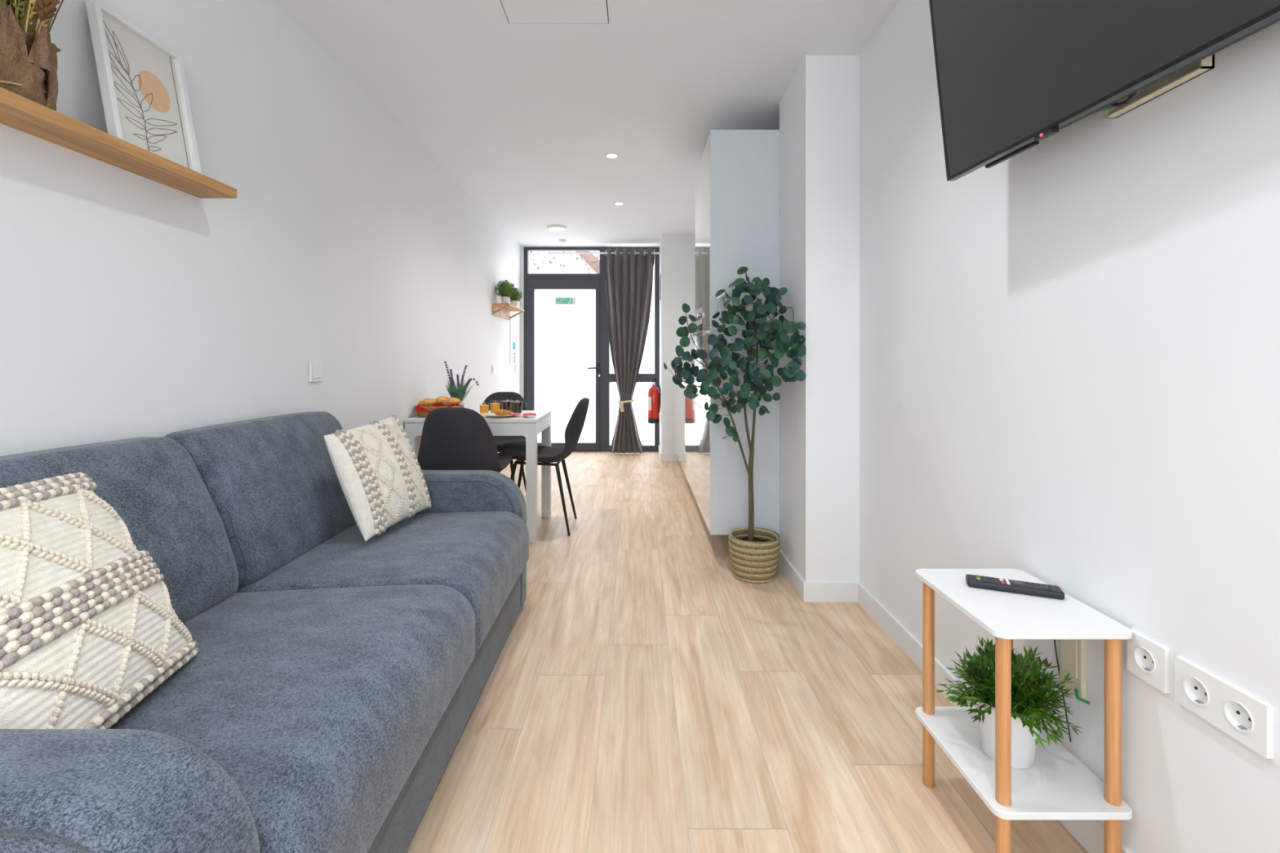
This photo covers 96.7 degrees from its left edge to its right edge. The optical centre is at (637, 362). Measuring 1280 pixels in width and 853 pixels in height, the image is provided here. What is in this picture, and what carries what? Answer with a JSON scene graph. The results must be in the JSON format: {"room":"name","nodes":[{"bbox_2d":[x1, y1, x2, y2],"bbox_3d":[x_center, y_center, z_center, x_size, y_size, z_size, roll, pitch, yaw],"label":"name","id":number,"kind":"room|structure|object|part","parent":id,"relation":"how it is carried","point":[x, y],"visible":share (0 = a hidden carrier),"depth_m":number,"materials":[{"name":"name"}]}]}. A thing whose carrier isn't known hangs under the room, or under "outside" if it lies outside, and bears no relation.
{"room":"living room","nodes":[
{"label":"living room","id":0,"kind":"room"},
{"bbox_2d":[84,0,201,173],"bbox_3d":[-1.326,-0.717,1.545,0.085,0.374,0.272,0,0,0],"label":"picture frame","id":1,"kind":"object","parent":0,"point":[142,81],"visible":0.99,"depth_m":1.53,"materials":[{"name":"wood"}]},
{"bbox_2d":[0,0,520,470],"bbox_3d":[-1.460,-0.153,2.460,0.150,2.640,9.020,0,0,0],"label":"wall","id":2,"kind":"structure","parent":0,"point":[132,305],"depth_m":1.99,"materials":[{"name":"white paint"}]},
{"bbox_2d":[0,87,237,198],"bbox_3d":[-1.327,-0.533,1.262,0.117,0.029,1.083,0,0,0],"label":"wall shelf","id":3,"kind":"object","parent":2,"relation":"attached to","point":[17,112],"visible":1,"depth_m":1.38,"materials":[{"name":"brown wood"}]},
{"bbox_2d":[0,0,63,111],"bbox_3d":[-1.305,-0.743,1.197,0.161,0.423,0.220,0,0,-11],"label":"potted plant","id":4,"kind":"object","parent":3,"relation":"on","point":[28,61],"visible":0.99,"depth_m":1.20,"materials":[{"name":"paper"}]},
{"bbox_2d":[309,361,321,382],"bbox_3d":[-1.378,0.040,2.440,0.014,0.088,0.082,0,0,0],"label":"light switch","id":5,"kind":"object","parent":2,"relation":"attached to","point":[315,367],"visible":1,"depth_m":2.42,"materials":[{"name":"plastic"}]},
{"bbox_2d":[491,364,494,373],"bbox_3d":[-1.378,0.067,5.450,0.014,0.088,0.082,0,0,0],"label":"light switch","id":6,"kind":"object","parent":2,"relation":"attached to","point":[492,366],"visible":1,"depth_m":5.42,"materials":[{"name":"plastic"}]},
{"bbox_2d":[492,303,524,319],"bbox_3d":[-1.302,-0.507,5.780,0.165,0.108,0.720,0,0,0],"label":"plant shelf","id":7,"kind":"object","parent":2,"relation":"attached to","point":[501,310],"visible":1,"depth_m":5.73,"materials":[{"name":"brown wood"}]},
{"bbox_3d":[-1.378,-0.500,5.780,0.014,0.095,0.720,0,0,0],"label":"rail","id":8,"kind":"part","parent":7,"relation":"part of","materials":[{"name":"brown wood"}]},
{"bbox_2d":[495,279,515,303],"bbox_3d":[-1.290,-0.684,5.559,0.199,0.246,0.197,0,0,0],"label":"plant","id":9,"kind":"object","parent":7,"relation":"on","point":[504,290],"visible":0.98,"depth_m":5.52,"materials":[{"name":"green plant"}]},
{"bbox_3d":[-1.290,-0.599,5.560,0.090,0.075,0.090,0,0,0],"label":"pot","id":10,"kind":"part","parent":9,"relation":"part of","materials":[{"name":"white ceramic"}]},
{"bbox_2d":[510,287,522,306],"bbox_3d":[-1.279,-0.670,5.929,0.163,0.217,0.164,0,0,0],"label":"plant","id":11,"kind":"object","parent":7,"relation":"on","point":[514,300],"visible":0.7,"depth_m":5.89,"materials":[{"name":"green plant"}]},
{"bbox_3d":[-1.280,-0.599,5.930,0.090,0.075,0.090,0,0,0],"label":"pot","id":12,"kind":"part","parent":11,"relation":"part of","materials":[{"name":"white ceramic"}]},
{"bbox_2d":[509,301,515,364],"bbox_3d":[-1.381,-0.318,6.320,0.007,0.690,0.300,0,0,0],"label":"notice","id":13,"kind":"object","parent":2,"relation":"attached to","point":[513,321],"visible":0.97,"depth_m":6.30,"materials":[{"name":"paper"}]},
{"bbox_2d":[520,246,524,399],"bbox_3d":[-1.370,-0.153,6.820,0.030,2.440,0.100,0,0,0],"label":"trim","id":14,"kind":"structure","parent":2,"relation":"attached to","point":[522,247],"depth_m":6.77,"materials":[{"name":"white paint"}]},
{"bbox_2d":[272,0,899,247],"bbox_3d":[-0.196,-1.498,2.460,2.679,0.250,9.020,0,0,0],"label":"ceiling","id":15,"kind":"structure","parent":0,"point":[525,118],"depth_m":2.80,"materials":[{"name":"paint"}]},
{"bbox_2d":[501,0,608,23],"bbox_3d":[-0.319,-1.383,2.103,0.399,0.020,0.405,0,0,0],"label":"access hatch","id":16,"kind":"object","parent":15,"relation":"attached to","point":[517,11],"visible":1,"depth_m":2.23,"materials":[{"name":"paint"}]},
{"bbox_2d":[546,224,566,231],"bbox_3d":[-0.819,-1.362,5.780,0.200,0.022,0.200,0,0,0],"label":"ceiling light","id":17,"kind":"object","parent":15,"relation":"in","point":[553,227],"visible":1,"depth_m":5.74,"materials":[{"name":"white paint"}]},
{"bbox_2d":[558,239,566,243],"bbox_3d":[-0.842,-1.358,6.400,0.090,0.030,0.090,0,0,0],"label":"smoke detector","id":18,"kind":"object","parent":15,"relation":"attached to","point":[561,241],"visible":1,"depth_m":6.37,"materials":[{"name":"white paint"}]},
{"bbox_2d":[604,152,618,158],"bbox_3d":[-0.170,-1.371,3.780,0.094,0.005,0.094,0,0,0],"label":"recessed light","id":19,"kind":"object","parent":15,"relation":"in","point":[611,155],"visible":1,"depth_m":3.77,"materials":[{"name":"white paint"}]},
{"bbox_2d":[607,154,617,157],"bbox_3d":[-0.170,-1.371,3.780,0.067,0.002,0.067,0,0,-8],"label":"diffuser","id":20,"kind":"object","parent":19,"relation":"attached to","point":[608,155],"depth_m":3.78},
{"bbox_2d":[613,201,624,205],"bbox_3d":[-0.160,-1.371,4.920,0.094,0.005,0.094,0,0,0],"label":"recessed light","id":21,"kind":"object","parent":15,"relation":"in","point":[618,203],"visible":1,"depth_m":4.92,"materials":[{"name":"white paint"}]},
{"bbox_2d":[659,234,695,453],"bbox_3d":[0.628,-0.153,6.545,0.732,2.440,0.850,0,0,0],"label":"wall","id":22,"kind":"structure","parent":0,"point":[677,257],"depth_m":6.12,"materials":[{"name":"white paint"}]},
{"bbox_2d":[524,247,659,451],"bbox_3d":[-0.546,-0.153,6.820,1.617,2.440,0.080,0,0,0],"label":"window","id":23,"kind":"structure","parent":22,"relation":"in","point":[607,382],"depth_m":6.78,"materials":[{"name":"metal"}]},
{"bbox_2d":[527,279,600,449],"bbox_3d":[-0.874,0.031,6.775,0.869,2.029,0.150,0,0,0],"label":"door","id":24,"kind":"structure","parent":23,"relation":"attached to","point":[563,383],"depth_m":6.80,"materials":[{"name":"metal"}]},
{"bbox_2d":[555,297,575,304],"bbox_3d":[-0.861,-0.732,6.797,0.237,0.080,0.014,0,0,0],"label":"exit sign","id":25,"kind":"object","parent":24,"relation":"attached to","point":[557,300],"visible":1,"depth_m":6.80,"materials":[{"name":"green plastic"}]},
{"bbox_3d":[-0.518,0.069,6.733,0.138,0.100,0.066,0,0,0],"label":"handle","id":26,"kind":"part","parent":24,"relation":"part of","materials":[{"name":"black metal"}]},
{"bbox_3d":[-0.065,0.617,6.825,0.544,0.760,0.006,0,0,0],"label":"pane","id":27,"kind":"part","parent":23,"relation":"part of","materials":[{"name":"clear glass"}]},
{"bbox_3d":[-0.065,-0.600,6.825,0.544,1.476,0.006,0,0,0],"label":"pane","id":28,"kind":"part","parent":23,"relation":"part of","materials":[{"name":"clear glass"}]},
{"bbox_2d":[548,249,660,257],"bbox_3d":[-0.387,-1.270,6.690,1.297,0.060,0.180,0,0,0],"label":"curtain rod","id":29,"kind":"object","parent":22,"relation":"attached to","point":[550,253],"visible":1,"depth_m":6.61,"materials":[{"name":"white paint"}]},
{"bbox_2d":[604,248,655,453],"bbox_3d":[-0.093,-0.133,6.577,0.601,2.370,0.214,0,0,0],"label":"curtain","id":30,"kind":"object","parent":29,"relation":"hanging from","point":[628,277],"visible":1,"depth_m":6.61,"materials":[{"name":"grey fabric"}]},
{"bbox_2d":[647,377,660,423],"bbox_3d":[0.181,0.436,6.447,0.139,0.506,0.135,0,0,-18],"label":"fire extinguisher","id":31,"kind":"object","parent":22,"relation":"attached to","point":[654,395],"visible":1,"depth_m":6.40,"materials":[{"name":"red metal"}]},
{"bbox_3d":[0.162,0.202,6.450,0.105,0.038,0.020,0,0,0],"label":"handle","id":32,"kind":"part","parent":31,"relation":"part of","materials":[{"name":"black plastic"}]},
{"bbox_2d":[659,274,661,300],"bbox_3d":[0.260,-0.849,6.460,0.004,0.276,0.200,0,0,0],"label":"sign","id":33,"kind":"object","parent":22,"relation":"attached to","point":[660,274],"visible":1,"depth_m":6.43,"materials":[{"name":"white plastic"}]},
{"bbox_2d":[658,444,679,461],"bbox_3d":[0.620,1.026,6.434,0.741,0.083,0.653,0,0,0],"label":"baseboard","id":34,"kind":"structure","parent":22,"relation":"attached to","point":[664,457],"depth_m":6.11,"materials":[{"name":"white wood"}]},
{"bbox_2d":[404,451,1088,852],"bbox_3d":[-0.196,1.127,2.460,2.679,0.120,9.020,0,0,0],"label":"floor","id":35,"kind":"structure","parent":0,"point":[642,695],"depth_m":1.70,"materials":[{"name":"brown wood"}]},
{"bbox_2d":[0,411,528,852],"bbox_3d":[-0.911,0.633,1.567,0.926,0.868,1.927,0,0,0],"label":"sofa","id":36,"kind":"object","parent":35,"relation":"on","point":[335,677],"visible":0.84,"depth_m":1.26,"materials":[{"name":"fabric"}]},
{"bbox_2d":[0,472,199,728],"bbox_3d":[-1.001,0.415,0.983,0.283,0.401,0.437,0,0,-9],"label":"cushion","id":37,"kind":"object","parent":36,"relation":"on","point":[90,627],"visible":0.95,"depth_m":0.95,"materials":[{"name":"beige fabric"}]},
{"bbox_2d":[0,436,238,623],"bbox_3d":[-1.229,0.433,1.179,0.289,0.468,0.839,0,0,0],"label":"cushion","id":38,"kind":"object","parent":36,"relation":"on","point":[170,505],"depth_m":1.40,"materials":[{"name":"fabric"}]},
{"bbox_3d":[-0.928,0.755,0.682,0.883,0.563,0.155,0,0,0],"label":"armrest","id":39,"kind":"part","parent":36,"relation":"part of","materials":[{"name":"fabric"}]},
{"bbox_2d":[164,411,356,588],"bbox_3d":[-1.229,0.433,2.001,0.289,0.468,0.799,0,0,0],"label":"cushion","id":40,"kind":"object","parent":36,"relation":"on","point":[273,483],"depth_m":1.80,"materials":[{"name":"fabric"}]},
{"bbox_2d":[109,584,475,852],"bbox_3d":[-0.844,0.720,1.179,0.792,0.230,0.837,0,0,0],"label":"seat cushion","id":41,"kind":"object","parent":36,"relation":"on","point":[320,704],"depth_m":1.08,"materials":[{"name":"fabric"}]},
{"bbox_2d":[324,414,431,541],"bbox_3d":[-0.951,0.406,2.119,0.211,0.383,0.427,0,0,9],"label":"cushion","id":42,"kind":"object","parent":36,"relation":"on","point":[377,468],"visible":1,"depth_m":2.03,"materials":[{"name":"beige fabric"}]},
{"bbox_2d":[235,511,528,652],"bbox_3d":[-0.844,0.720,1.990,0.792,0.230,0.777,0,0,0],"label":"seat cushion","id":43,"kind":"object","parent":36,"relation":"on","point":[481,555],"depth_m":1.81,"materials":[{"name":"blue fabric"}]},
{"bbox_3d":[-0.928,0.755,2.455,0.883,0.563,0.150,0,0,0],"label":"armrest","id":44,"kind":"part","parent":36,"relation":"part of","materials":[{"name":"fabric"}]},
{"bbox_2d":[417,407,513,472],"bbox_3d":[-0.950,0.650,3.169,0.446,0.837,0.576,0,0,0],"label":"dining chair","id":45,"kind":"object","parent":35,"relation":"on","point":[453,438],"visible":0.79,"depth_m":2.95,"materials":[{"name":"black plastic"}]},
{"bbox_2d":[404,410,551,542],"bbox_3d":[-0.990,0.702,3.670,0.779,0.730,0.611,0,0,0],"label":"dining table","id":46,"kind":"object","parent":35,"relation":"on","point":[529,427],"visible":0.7,"depth_m":3.37,"materials":[{"name":"white paint"}]},
{"bbox_2d":[414,404,463,417],"bbox_3d":[-1.235,0.302,3.550,0.300,0.070,0.208,0,0,0],"label":"bread basket","id":47,"kind":"object","parent":46,"relation":"on","point":[422,414],"visible":0.35,"depth_m":3.47,"materials":[{"name":"wicker"}]},
{"bbox_2d":[416,404,458,413],"bbox_3d":[-1.235,0.285,3.546,0.212,0.062,0.198,0,0,0],"label":"cloth","id":48,"kind":"object","parent":47,"relation":"in","point":[419,408],"visible":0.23,"depth_m":3.46,"materials":[{"name":"red fabric"}]},
{"bbox_2d":[417,398,435,406],"bbox_3d":[-1.305,0.251,3.530,0.101,0.054,0.078,0,0,0],"label":"bread roll","id":49,"kind":"object","parent":48,"relation":"on","point":[427,402],"visible":0.81,"depth_m":3.51,"materials":[{"name":"orange food"}]},
{"bbox_2d":[435,395,448,404],"bbox_3d":[-1.234,0.241,3.585,0.077,0.054,0.100,0,0,0],"label":"bread roll","id":50,"kind":"object","parent":48,"relation":"on","point":[439,400],"visible":0.79,"depth_m":3.55,"materials":[{"name":"orange food"}]},
{"bbox_2d":[442,397,460,406],"bbox_3d":[-1.161,0.248,3.545,0.110,0.057,0.076,0,0,0],"label":"bread roll","id":51,"kind":"object","parent":48,"relation":"on","point":[451,401],"visible":0.78,"depth_m":3.52,"materials":[{"name":"orange food"}]},
{"bbox_2d":[444,361,479,408],"bbox_3d":[-1.164,0.166,3.711,0.183,0.342,0.195,0,0,-44],"label":"plant","id":52,"kind":"object","parent":46,"relation":"on","point":[457,391],"visible":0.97,"depth_m":3.71,"materials":[{"name":"green plant"}]},
{"bbox_2d":[479,404,488,413],"bbox_3d":[-0.985,0.299,3.660,0.068,0.075,0.068,0,0,0],"label":"juice glass","id":53,"kind":"object","parent":46,"relation":"on","point":[484,409],"visible":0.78,"depth_m":3.64,"materials":[{"name":"orange glass"}]},
{"bbox_2d":[490,403,500,413],"bbox_3d":[-0.925,0.292,3.700,0.072,0.088,0.072,0,0,0],"label":"juice glass","id":54,"kind":"object","parent":46,"relation":"on","point":[494,406],"visible":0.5,"depth_m":3.68,"materials":[{"name":"orange glass"}]},
{"bbox_2d":[482,414,528,418],"bbox_3d":[-0.820,0.335,3.490,0.280,0.003,0.220,0,0,0],"label":"placemat","id":55,"kind":"object","parent":46,"relation":"on","point":[483,416],"visible":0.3,"depth_m":3.43,"materials":[{"name":"white fabric"}]},
{"bbox_2d":[482,412,518,417],"bbox_3d":[-0.835,0.325,3.475,0.212,0.017,0.212,0,0,0],"label":"plate","id":56,"kind":"object","parent":55,"relation":"on","point":[490,415],"visible":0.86,"depth_m":3.42,"materials":[{"name":"white ceramic"}]},
{"bbox_2d":[493,408,511,415],"bbox_3d":[-0.822,0.305,3.453,0.104,0.041,0.061,0,0,0],"label":"croissant","id":57,"kind":"object","parent":56,"relation":"on","point":[499,412],"visible":0.98,"depth_m":3.44,"materials":[{"name":"orange food"}]},
{"bbox_2d":[508,413,523,416],"bbox_3d":[-0.745,0.320,3.470,0.072,0.014,0.086,0,0,-29],"label":"napkin","id":58,"kind":"object","parent":56,"relation":"on","point":[511,413],"visible":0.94,"depth_m":3.48,"materials":[{"name":"red fabric"}]},
{"bbox_2d":[502,400,512,411],"bbox_3d":[-0.871,0.292,3.776,0.104,0.088,0.084,0,0,33],"label":"glass mug","id":59,"kind":"object","parent":46,"relation":"on","point":[506,405],"visible":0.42,"depth_m":3.74,"materials":[{"name":"clear glass"}]},
{"bbox_2d":[511,401,522,413],"bbox_3d":[-0.771,0.290,3.653,0.104,0.092,0.084,0,0,44],"label":"glass mug","id":60,"kind":"object","parent":46,"relation":"on","point":[516,406],"visible":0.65,"depth_m":3.63,"materials":[{"name":"clear glass"}]},
{"bbox_2d":[523,413,536,416],"bbox_3d":[-0.658,0.320,3.475,0.080,0.012,0.096,0,0,-11],"label":"napkin","id":61,"kind":"object","parent":46,"relation":"on","point":[524,414],"visible":1,"depth_m":3.48,"materials":[{"name":"red fabric"}]},
{"bbox_3d":[-0.612,0.399,3.670,0.020,0.077,0.491,0,0,0],"label":"rail","id":62,"kind":"part","parent":46,"relation":"part of","materials":[{"name":"white paint"}]},
{"bbox_3d":[-0.990,0.714,3.944,0.775,0.706,0.058,0,0,0],"label":"leg frame","id":63,"kind":"part","parent":46,"relation":"part of","materials":[{"name":"white paint"}]},
{"bbox_2d":[482,391,527,490],"bbox_3d":[-1.030,0.650,4.201,0.446,0.837,0.576,0,0,0],"label":"dining chair","id":64,"kind":"object","parent":35,"relation":"on","point":[502,442],"visible":0.35,"depth_m":4.38,"materials":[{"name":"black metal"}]},
{"bbox_3d":[-0.873,0.850,3.996,0.025,0.436,0.119,0,0,-34],"label":"leg","id":65,"kind":"part","parent":64,"relation":"part of","materials":[{"name":"black metal"}]},
{"bbox_3d":[-0.873,0.850,4.337,0.025,0.437,0.123,0,0,32],"label":"leg","id":66,"kind":"part","parent":64,"relation":"part of","materials":[{"name":"black metal"}]},
{"bbox_2d":[497,397,589,536],"bbox_3d":[-0.599,0.650,3.690,0.576,0.837,0.446,0,0,0],"label":"dining chair","id":67,"kind":"object","parent":35,"relation":"on","point":[547,455],"visible":0.84,"depth_m":3.56,"materials":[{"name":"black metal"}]},
{"bbox_3d":[-0.804,0.850,3.533,0.119,0.436,0.025,0,0,-34],"label":"leg","id":68,"kind":"part","parent":67,"relation":"part of","materials":[{"name":"black metal"}]},
{"bbox_3d":[-0.804,0.850,3.847,0.119,0.436,0.025,0,0,34],"label":"leg","id":69,"kind":"part","parent":67,"relation":"part of","materials":[{"name":"black metal"}]},
{"bbox_3d":[-0.635,0.637,3.690,0.278,0.030,0.258,0,0,0],"label":"under frame","id":70,"kind":"part","parent":67,"relation":"part of","materials":[{"name":"black metal"}]},
{"bbox_3d":[-0.463,0.850,3.533,0.123,0.437,0.025,0,0,32],"label":"leg","id":71,"kind":"part","parent":67,"relation":"part of","materials":[{"name":"black metal"}]},
{"bbox_3d":[-0.463,0.850,3.847,0.123,0.437,0.025,0,0,-32],"label":"leg","id":72,"kind":"part","parent":67,"relation":"part of","materials":[{"name":"black metal"}]},
{"bbox_2d":[674,383,678,457],"bbox_3d":[0.689,0.632,5.711,0.602,0.869,0.538,0,0,0],"label":"base cabinet","id":73,"kind":"object","parent":35,"relation":"on","point":[676,386],"visible":0.21,"depth_m":5.68,"materials":[{"name":"white paint"}]},
{"bbox_2d":[678,385,682,467],"bbox_3d":[0.689,0.632,5.174,0.602,0.869,0.538,0,0,0],"label":"base cabinet","id":74,"kind":"object","parent":35,"relation":"on","point":[680,389],"visible":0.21,"depth_m":5.14,"materials":[{"name":"white paint"}]},
{"bbox_2d":[682,387,688,480],"bbox_3d":[0.689,0.632,4.636,0.602,0.869,0.538,0,0,0],"label":"base cabinet","id":75,"kind":"object","parent":35,"relation":"on","point":[685,400],"visible":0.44,"depth_m":4.61,"materials":[{"name":"white paint"}]},
{"bbox_3d":[0.397,0.312,4.636,0.018,0.224,0.534,0,0,0],"label":"drawer","id":76,"kind":"part","parent":75,"relation":"part of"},
{"bbox_3d":[0.397,0.545,4.636,0.018,0.237,0.534,0,0,0],"label":"drawer","id":77,"kind":"part","parent":75,"relation":"part of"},
{"bbox_3d":[0.397,0.792,4.636,0.018,0.250,0.534,0,0,0],"label":"drawer","id":78,"kind":"part","parent":75,"relation":"part of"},
{"bbox_2d":[688,397,695,496],"bbox_3d":[0.689,0.632,4.099,0.602,0.869,0.538,0,0,0],"label":"base cabinet","id":79,"kind":"object","parent":35,"relation":"on","point":[691,402],"visible":0.21,"depth_m":4.06,"materials":[{"name":"white paint"}]},
{"bbox_2d":[681,377,695,386],"bbox_3d":[0.687,0.182,4.907,0.608,0.030,2.146,0,0,0],"label":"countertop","id":80,"kind":"structure","parent":79,"relation":"on","point":[682,382],"depth_m":4.71,"materials":[{"name":"white"}]},
{"bbox_2d":[663,266,805,583],"bbox_3d":[0.445,0.302,2.749,0.648,1.532,0.473,0,0,6],"label":"eucalyptus tree","id":81,"kind":"object","parent":35,"relation":"on","point":[753,551],"visible":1,"depth_m":2.75,"materials":[{"name":"green plant"}]},
{"bbox_2d":[694,129,779,534],"bbox_3d":[0.689,-0.084,3.426,0.602,2.302,0.808,0,0,0],"label":"tall cabinet","id":82,"kind":"object","parent":35,"relation":"on","point":[737,179],"visible":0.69,"depth_m":3.02,"materials":[{"name":"white paint"}]},
{"bbox_2d":[688,305,702,407],"bbox_3d":[0.373,-0.035,3.618,0.067,0.615,0.416,0,0,0],"label":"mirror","id":83,"kind":"object","parent":82,"relation":"in","point":[698,316],"visible":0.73,"depth_m":3.58,"materials":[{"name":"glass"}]},
{"bbox_3d":[0.364,-0.183,3.618,0.048,0.016,0.356,0,0,0],"label":"handle","id":84,"kind":"part","parent":83,"relation":"part of","materials":[{"name":"metal"}]},
{"bbox_3d":[0.398,0.022,3.618,0.019,0.500,0.416,0,0,0],"label":"door","id":85,"kind":"part","parent":83,"relation":"part of","materials":[{"name":"silver glass"}]},
{"bbox_3d":[0.398,-0.288,3.618,0.019,0.110,0.416,0,0,0],"label":"control panel","id":86,"kind":"part","parent":83,"relation":"part of","materials":[{"name":"silver plastic"}]},
{"bbox_3d":[0.378,-0.288,3.490,0.020,0.035,0.036,0,0,0],"label":"knob","id":87,"kind":"part","parent":83,"relation":"part of","materials":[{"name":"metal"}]},
{"bbox_3d":[0.397,0.597,3.619,0.018,0.640,0.423,0,0,0],"label":"door","id":88,"kind":"part","parent":82,"relation":"part of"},
{"bbox_3d":[0.397,-0.791,3.619,0.018,0.887,0.423,0,0,0],"label":"door","id":89,"kind":"part","parent":82,"relation":"part of","materials":[{"name":"white"}]},
{"bbox_3d":[0.397,-0.159,3.224,0.018,2.152,0.360,0,0,0],"label":"door","id":90,"kind":"part","parent":82,"relation":"part of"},
{"bbox_2d":[728,527,780,583],"bbox_3d":[0.583,0.963,2.845,0.254,0.211,0.254,0,0,0],"label":"rope basket","id":91,"kind":"object","parent":35,"relation":"on","point":[754,554],"depth_m":2.75,"materials":[{"name":"beige fabric"}]},
{"bbox_2d":[915,568,1132,852],"bbox_3d":[0.844,0.798,1.288,0.276,0.537,0.347,0,0,0],"label":"side table","id":92,"kind":"object","parent":35,"relation":"on","point":[1057,786],"visible":0.95,"depth_m":1.18,"materials":[{"name":"white paint"}]},
{"bbox_3d":[0.736,0.806,1.438,0.027,0.522,0.027,0,0,0],"label":"leg","id":93,"kind":"part","parent":92,"relation":"part of","materials":[{"name":"brown wood"}]},
{"bbox_3d":[0.736,0.806,1.145,0.027,0.522,0.027,0,0,0],"label":"leg","id":94,"kind":"part","parent":92,"relation":"part of","materials":[{"name":"brown wood"}]},
{"bbox_2d":[936,635,1081,768],"bbox_3d":[0.838,0.760,1.288,0.285,0.248,0.267,0,0,-37],"label":"potted grass plant","id":95,"kind":"object","parent":92,"relation":"on","point":[1028,699],"visible":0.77,"depth_m":1.25,"materials":[{"name":"plant"}]},
{"bbox_3d":[0.834,0.821,1.285,0.132,0.126,0.132,0,0,0],"label":"pot","id":96,"kind":"part","parent":95,"relation":"part of","materials":[{"name":"white ceramic"}]},
{"bbox_2d":[965,573,1064,599],"bbox_3d":[0.873,0.520,1.322,0.189,0.018,0.046,0,0,24],"label":"remote control","id":97,"kind":"object","parent":92,"relation":"on","point":[1051,591],"visible":1,"depth_m":1.31,"materials":[{"name":"black plastic"}]},
{"bbox_2d":[915,706,1132,820],"bbox_3d":[0.844,0.891,1.288,0.276,0.015,0.347,0,0,0],"label":"shelf","id":98,"kind":"object","parent":92,"relation":"attached to","point":[1057,786],"depth_m":1.21,"materials":[{"name":"white paint"}]},
{"bbox_3d":[0.957,0.806,1.145,0.027,0.522,0.027,0,0,0],"label":"leg","id":99,"kind":"part","parent":92,"relation":"part of","materials":[{"name":"brown wood"}]},
{"bbox_2d":[779,0,1279,852],"bbox_3d":[0.949,-0.153,2.460,0.391,2.640,9.020,0,0,0],"label":"wall","id":100,"kind":"structure","parent":0,"point":[1056,362],"depth_m":1.31,"materials":[{"name":"white paint"}]},
{"bbox_2d":[777,549,857,601],"bbox_3d":[0.861,1.026,2.764,0.241,0.083,0.463,0,0,0],"label":"baseboard","id":101,"kind":"structure","parent":100,"relation":"attached to","point":[807,591],"depth_m":2.53,"materials":[{"name":"white wood"}]},
{"bbox_2d":[857,582,1133,852],"bbox_3d":[0.988,1.026,0.323,0.013,0.083,4.445,0,0,0],"label":"baseboard","id":102,"kind":"structure","parent":100,"relation":"attached to","point":[1090,834],"depth_m":1.87,"materials":[{"name":"white wood"}]},
{"bbox_2d":[1059,639,1090,704],"bbox_3d":[0.982,0.648,1.283,0.025,0.207,0.086,0,0,0],"label":"outlet box","id":103,"kind":"object","parent":100,"relation":"attached to","point":[1073,652],"visible":0.59,"depth_m":1.27,"materials":[{"name":"beige plastic"}]},
{"bbox_2d":[1053,639,1071,742],"bbox_3d":[0.989,0.707,1.325,0.005,0.320,0.053,0,0,0],"label":"wire","id":104,"kind":"object","parent":103,"relation":"hanging from","point":[1054,639],"visible":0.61,"depth_m":1.32,"materials":[{"name":"black plastic"}]},
{"bbox_2d":[1126,628,1169,693],"bbox_3d":[0.988,0.577,1.103,0.012,0.082,0.082,0,0,0],"label":"wall socket","id":105,"kind":"object","parent":100,"relation":"attached to","point":[1147,659],"visible":0.98,"depth_m":1.10,"materials":[{"name":"plastic"}]},
{"bbox_2d":[1105,53,1214,118],"bbox_3d":[0.983,-0.563,1.081,0.022,0.112,0.202,0,0,0],"label":"cable box","id":106,"kind":"object","parent":100,"relation":"attached to","point":[1150,92],"visible":0.19,"depth_m":1.07,"materials":[{"name":"beige plastic"}]},
{"bbox_2d":[1093,105,1113,114],"bbox_3d":[0.945,-0.526,1.193,0.086,0.018,0.008,0,0,29],"label":"wire","id":107,"kind":"object","parent":106,"relation":"attached to","point":[1109,106],"visible":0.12,"depth_m":1.18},
{"bbox_2d":[1174,655,1273,759],"bbox_3d":[0.988,0.579,0.966,0.012,0.082,0.153,0,0,0],"label":"wall socket","id":108,"kind":"object","parent":100,"relation":"attached to","point":[1240,714],"visible":1,"depth_m":0.95,"materials":[{"name":"plastic"}]},
{"bbox_3d":[0.964,-0.793,0.970,0.060,0.240,0.400,0,0,0],"label":"bracket","id":109,"kind":"object","parent":100,"relation":"attached to","visible":0},
{"bbox_2d":[928,0,1279,181],"bbox_3d":[0.868,-0.798,0.971,0.122,0.642,1.110,0,0,-4],"label":"television","id":110,"kind":"object","parent":109,"relation":"attached to","point":[1011,75],"visible":1,"depth_m":1.17,"materials":[{"name":"plastic"}]},
{"bbox_2d":[985,140,1039,168],"bbox_3d":[0.884,-0.494,1.349,0.014,0.015,0.160,-6,0,-4],"label":"speaker grille","id":111,"kind":"object","parent":110,"relation":"attached to","point":[1003,158],"depth_m":1.34,"materials":[{"name":"black plastic"}]},
{"bbox_2d":[1111,91,1137,106],"bbox_3d":[0.941,-0.527,1.079,0.051,0.082,0.086,0,0,0],"label":"power cable","id":112,"kind":"object","parent":110,"relation":"attached to","point":[1131,97],"visible":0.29,"depth_m":1.07,"materials":[{"name":"black plastic"}]},
{"label":"outside","id":113,"kind":"structure","parent":0,"visible":0},
{"bbox_2d":[547,400,654,444],"bbox_3d":[0.000,1.152,11.485,16.000,0.130,9.030,0,0,0],"label":"paving","id":114,"kind":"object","parent":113,"point":[557,436],"depth_m":9.74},
{"bbox_2d":[528,251,643,421],"bbox_3d":[-1.267,-1.124,9.373,3.264,4.426,2.374,0,0,0],"label":"street tree","id":115,"kind":"object","parent":114,"relation":"on","point":[590,260],"visible":0.1,"depth_m":9.34,"materials":[{"name":"green plant"}]}
]}

